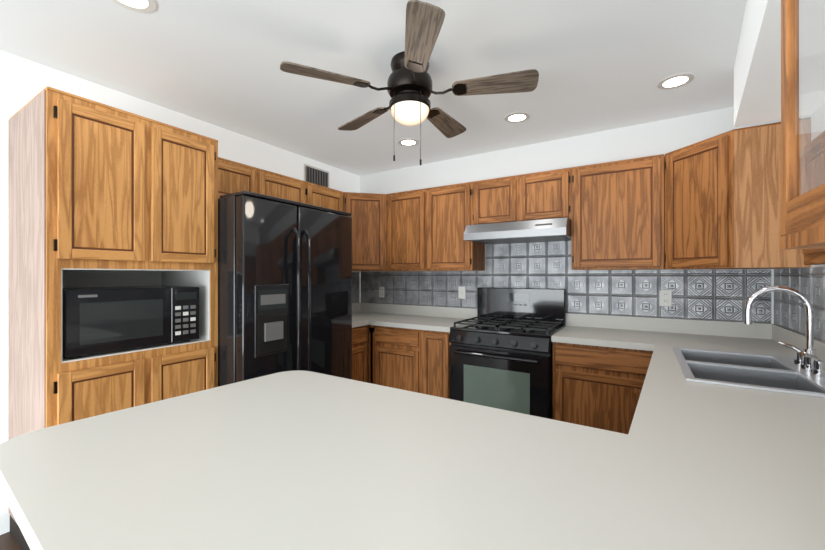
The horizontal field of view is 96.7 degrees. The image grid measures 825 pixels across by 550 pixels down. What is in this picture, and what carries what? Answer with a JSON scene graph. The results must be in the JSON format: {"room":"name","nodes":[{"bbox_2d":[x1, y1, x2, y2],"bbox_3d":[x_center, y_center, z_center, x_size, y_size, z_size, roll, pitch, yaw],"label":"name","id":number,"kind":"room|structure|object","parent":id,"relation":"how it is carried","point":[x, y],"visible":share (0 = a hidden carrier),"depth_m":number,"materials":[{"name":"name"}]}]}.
{"room":"kitchen","nodes":[
{"label":"kitchen","id":0,"kind":"room"},
{"bbox_2d":[0,531,21,549],"bbox_3d":[-0.764,1.390,0.702,3.760,0.120,6.440,0,0,32],"label":"floor","id":1,"kind":"structure","parent":0,"point":[8,541],"depth_m":1.82,"materials":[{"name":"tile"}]},
{"bbox_2d":[9,86,217,549],"bbox_3d":[-1.624,0.259,2.050,0.626,2.142,0.754,0,0,32],"label":"pantry cabinet","id":2,"kind":"object","parent":1,"relation":"on","point":[102,195],"visible":0.67,"depth_m":1.78,"materials":[{"name":"brown wood"}]},
{"bbox_2d":[62,286,198,357],"bbox_3d":[-1.570,0.225,1.995,0.422,0.314,0.590,0,0,32],"label":"microwave","id":3,"kind":"object","parent":2,"relation":"in","point":[95,320],"visible":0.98,"depth_m":1.83,"materials":[{"name":"black"}]},
{"bbox_2d":[218,191,351,386],"bbox_3d":[-1.046,0.422,2.695,0.919,1.815,0.938,0,0,32],"label":"refrigerator","id":4,"kind":"object","parent":1,"relation":"on","point":[284,284],"visible":0.58,"depth_m":2.32,"materials":[{"name":"black metal"}]},
{"bbox_2d":[352,325,369,382],"bbox_3d":[-0.633,0.895,3.636,0.626,0.869,1.077,0,0,32],"label":"base cabinet","id":5,"kind":"object","parent":1,"relation":"on","point":[360,353],"visible":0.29,"depth_m":3.32,"materials":[{"name":"brown wood"}]},
{"bbox_2d":[352,303,476,331],"bbox_3d":[-0.274,0.390,3.412,1.474,0.140,1.077,0,0,32],"label":"countertop","id":6,"kind":"structure","parent":5,"relation":"on","point":[435,318],"depth_m":3.61,"materials":[{"name":"white laminate"}]},
{"bbox_2d":[369,325,450,398],"bbox_3d":[0.113,0.895,3.436,0.841,0.869,0.626,0,0,32],"label":"base cabinet","id":7,"kind":"object","parent":1,"relation":"on","point":[415,360],"visible":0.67,"depth_m":3.15,"materials":[{"name":"brown wood"}]},
{"bbox_2d":[449,287,565,418],"bbox_3d":[0.772,0.723,2.962,0.762,1.215,0.714,0,0,32],"label":"gas range","id":8,"kind":"object","parent":1,"relation":"on","point":[501,351],"visible":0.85,"depth_m":2.76,"materials":[{"name":"black metal"}]},
{"bbox_2d":[553,342,652,433],"bbox_3d":[1.395,0.895,2.635,0.623,0.869,0.626,0,0,32],"label":"base cabinet","id":9,"kind":"object","parent":1,"relation":"on","point":[599,387],"visible":0.4,"depth_m":2.39,"materials":[{"name":"brown wood"}]},
{"bbox_3d":[1.522,0.896,1.665,0.656,0.869,2.137,0,0,32],"label":"base cabinet","id":10,"kind":"object","parent":1,"relation":"on","visible":0},
{"bbox_2d":[0,370,603,549],"bbox_3d":[-0.273,0.440,0.885,1.380,0.040,1.030,0,0,32],"label":"countertop","id":11,"kind":"structure","parent":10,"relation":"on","point":[297,460],"depth_m":0.78,"materials":[{"name":"white laminate"}]},
{"bbox_2d":[551,313,655,347],"bbox_3d":[1.368,0.390,2.640,0.577,0.140,0.647,0,0,32],"label":"countertop","id":12,"kind":"structure","parent":10,"relation":"on","point":[583,329],"depth_m":2.77,"materials":[{"name":"white laminate"}]},
{"bbox_2d":[576,318,824,549],"bbox_3d":[1.190,0.390,1.247,0.777,0.140,3.197,0,0,32],"label":"countertop","id":13,"kind":"structure","parent":10,"relation":"on","point":[698,465],"depth_m":0.82,"materials":[{"name":"white laminate"}]},
{"bbox_2d":[673,347,824,397],"bbox_3d":[1.508,0.510,1.640,0.520,0.198,0.760,0,0,32],"label":"sink basin","id":14,"kind":"object","parent":13,"relation":"in","point":[784,374],"visible":0.29,"depth_m":1.65,"materials":[{"name":"silver metal"}]},
{"bbox_2d":[744,286,824,376],"bbox_3d":[1.614,0.230,1.598,0.242,0.362,0.391,0,0,32],"label":"faucet","id":15,"kind":"object","parent":13,"relation":"on","point":[807,359],"visible":1,"depth_m":1.58,"materials":[{"name":"silver metal"}]},
{"bbox_2d":[668,318,787,332],"bbox_3d":[1.918,0.390,2.296,0.480,0.140,0.647,0,0,32],"label":"countertop","id":16,"kind":"structure","parent":10,"relation":"on","point":[688,324],"depth_m":2.51,"materials":[{"name":"white laminate"}]},
{"bbox_2d":[0,50,359,534],"bbox_3d":[-2.308,0.090,1.666,0.120,2.480,6.200,0,0,32],"label":"wall","id":17,"kind":"structure","parent":0,"point":[23,82],"depth_m":2.07,"materials":[{"name":"white paint"}]},
{"bbox_2d":[218,157,342,210],"bbox_3d":[-1.175,-0.656,3.056,0.322,0.312,1.418,0,0,32],"label":"upper cabinet","id":18,"kind":"object","parent":17,"relation":"attached to","point":[233,177],"visible":0.44,"depth_m":2.88,"materials":[{"name":"brown wood"}]},
{"bbox_2d":[304,164,328,187],"bbox_3d":[-0.958,-0.985,3.688,0.020,0.190,0.340,0,0,32],"label":"air vent","id":19,"kind":"object","parent":17,"relation":"in","point":[315,175],"visible":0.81,"depth_m":3.68,"materials":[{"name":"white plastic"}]},
{"bbox_2d":[352,272,359,302],"bbox_3d":[-0.899,0.141,3.786,0.017,0.357,1.050,0,0,32],"label":"backsplash","id":20,"kind":"structure","parent":17,"relation":"attached to","point":[355,275],"depth_m":4.20,"materials":[{"name":"tile"}]},
{"bbox_2d":[0,0,746,175],"bbox_3d":[-0.764,-1.210,0.702,3.760,0.120,6.440,0,0,32],"label":"ceiling","id":21,"kind":"structure","parent":0,"point":[601,65],"depth_m":1.97,"materials":[{"name":"grey paint"}]},
{"bbox_2d":[112,0,155,12],"bbox_3d":[-1.166,-1.146,1.512,0.180,0.006,0.180,0,0,32],"label":"recessed light","id":22,"kind":"object","parent":21,"relation":"in","point":[144,6],"visible":1,"depth_m":1.56,"materials":[{"name":"white plastic"}]},
{"bbox_2d":[398,138,418,145],"bbox_3d":[-0.035,-1.146,3.171,0.180,0.006,0.180,0,0,32],"label":"recessed light","id":23,"kind":"object","parent":21,"relation":"in","point":[408,142],"visible":1,"depth_m":3.17,"materials":[{"name":"white plastic"}]},
{"bbox_2d":[280,0,538,164],"bbox_3d":[0.005,-0.856,2.018,1.275,0.586,1.230,0,0,32],"label":"ceiling fan","id":24,"kind":"object","parent":21,"relation":"hanging from","point":[408,88],"visible":1,"depth_m":1.87,"materials":[{"name":"brown wood"}]},
{"bbox_2d":[504,112,529,122],"bbox_3d":[0.762,-1.146,2.672,0.180,0.006,0.180,0,0,32],"label":"recessed light","id":25,"kind":"object","parent":21,"relation":"in","point":[516,117],"visible":1,"depth_m":2.67,"materials":[{"name":"white plastic"}]},
{"bbox_2d":[657,73,693,89],"bbox_3d":[1.559,-1.146,2.174,0.180,0.006,0.180,0,0,32],"label":"recessed light","id":26,"kind":"object","parent":21,"relation":"in","point":[676,81],"visible":1,"depth_m":2.17,"materials":[{"name":"white plastic"}]},
{"bbox_2d":[734,0,824,126],"bbox_3d":[0.386,-0.985,-0.372,0.429,0.329,5.577,0,0,32],"label":"soffit beam","id":27,"kind":"structure","parent":21,"relation":"attached to","point":[757,82],"depth_m":1.49,"materials":[{"name":"white paint"}]},
{"bbox_2d":[780,0,824,249],"bbox_3d":[0.733,-0.430,0.302,0.551,0.780,0.310,0,0,32],"label":"upper cabinet","id":28,"kind":"object","parent":27,"relation":"hanging from","point":[802,221],"visible":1,"depth_m":0.55,"materials":[{"name":"brown wood"}]},
{"bbox_2d":[360,107,774,325],"bbox_3d":[0.910,0.090,3.381,3.760,2.480,0.120,0,0,32],"label":"wall","id":29,"kind":"structure","parent":0,"point":[664,137],"depth_m":3.07,"materials":[{"name":"white paint"}]},
{"bbox_2d":[343,192,386,271],"bbox_3d":[-0.517,-0.426,3.842,0.605,0.772,0.605,0,0,32],"label":"upper cabinet","id":30,"kind":"object","parent":29,"relation":"attached to","point":[368,211],"visible":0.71,"depth_m":3.63,"materials":[{"name":"brown wood"}]},
{"bbox_2d":[387,188,430,270],"bbox_3d":[0.039,-0.426,3.662,0.521,0.772,0.322,0,0,32],"label":"upper cabinet","id":31,"kind":"object","parent":29,"relation":"attached to","point":[408,212],"depth_m":3.52,"materials":[{"name":"brown wood"}]},
{"bbox_2d":[431,182,484,270],"bbox_3d":[0.376,-0.426,3.452,0.521,0.772,0.322,0,0,32],"label":"upper cabinet","id":32,"kind":"object","parent":29,"relation":"attached to","point":[450,204],"depth_m":3.29,"materials":[{"name":"brown wood"}]},
{"bbox_2d":[471,174,526,224],"bbox_3d":[0.793,-0.616,3.191,0.462,0.392,0.322,0,0,32],"label":"upper cabinet","id":33,"kind":"object","parent":29,"relation":"attached to","point":[503,199],"depth_m":3.05,"materials":[{"name":"brown wood"}]},
{"bbox_2d":[464,217,570,244],"bbox_3d":[0.889,-0.350,3.027,0.790,0.134,0.496,0,0,32],"label":"range hood","id":34,"kind":"object","parent":33,"relation":"attached to","point":[548,230],"visible":0.91,"depth_m":2.84,"materials":[{"name":"silver metal"}]},
{"bbox_2d":[527,167,570,220],"bbox_3d":[1.079,-0.616,3.012,0.462,0.392,0.322,0,0,32],"label":"upper cabinet","id":35,"kind":"object","parent":29,"relation":"attached to","point":[548,192],"depth_m":2.84,"materials":[{"name":"brown wood"}]},
{"bbox_2d":[361,241,767,323],"bbox_3d":[0.875,0.017,3.326,3.514,0.604,0.005,0,0,32],"label":"backsplash","id":36,"kind":"structure","parent":29,"relation":"attached to","point":[719,295],"depth_m":2.99,"materials":[{"name":"tile"}]},
{"bbox_2d":[379,287,384,297],"bbox_3d":[-0.342,0.190,4.076,0.075,0.120,0.012,0,0,32],"label":"electrical outlet plate","id":37,"kind":"object","parent":36,"relation":"attached to","point":[382,292],"visible":1,"depth_m":4.07,"materials":[{"name":"white plastic"}]},
{"bbox_2d":[458,286,465,298],"bbox_3d":[0.480,0.170,3.561,0.075,0.120,0.014,0,0,32],"label":"electrical outlet plate","id":38,"kind":"object","parent":36,"relation":"attached to","point":[461,292],"visible":1,"depth_m":3.56,"materials":[{"name":"white plastic"}]},
{"bbox_2d":[659,290,671,305],"bbox_3d":[1.863,0.170,2.699,0.075,0.120,0.012,0,0,32],"label":"electrical outlet plate","id":39,"kind":"object","parent":36,"relation":"attached to","point":[665,297],"visible":1,"depth_m":2.70,"materials":[{"name":"white plastic"}]},
{"bbox_2d":[571,154,663,269],"bbox_3d":[1.520,-0.426,2.736,0.578,0.772,0.322,0,0,32],"label":"upper cabinet","id":40,"kind":"object","parent":29,"relation":"attached to","point":[613,211],"depth_m":2.59,"materials":[{"name":"brown wood"}]},
{"bbox_2d":[663,117,810,269],"bbox_3d":[1.949,-0.426,2.300,0.605,0.772,0.608,0,0,32],"label":"upper cabinet","id":41,"kind":"object","parent":29,"relation":"attached to","point":[722,200],"visible":0.92,"depth_m":2.06,"materials":[{"name":"brown wood"}]},
{"bbox_2d":[775,104,824,268],"bbox_3d":[0.779,0.090,-0.263,0.120,2.480,6.200,0,0,32],"label":"wall","id":42,"kind":"structure","parent":0,"point":[817,128],"depth_m":1.83,"materials":[{"name":"white paint"}]},
{"bbox_2d":[768,267,824,342],"bbox_3d":[1.718,0.141,1.374,0.017,0.357,2.370,0,0,32],"label":"backsplash","id":43,"kind":"structure","parent":42,"relation":"attached to","point":[789,311],"depth_m":2.02,"materials":[{"name":"tile"}]},
{"bbox_2d":[802,131,824,264],"bbox_3d":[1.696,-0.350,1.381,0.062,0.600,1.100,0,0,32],"label":"upper cabinet","id":44,"kind":"object","parent":42,"relation":"attached to","point":[814,256],"visible":0.21,"depth_m":1.72,"materials":[{"name":"brown wood"}]}
]}

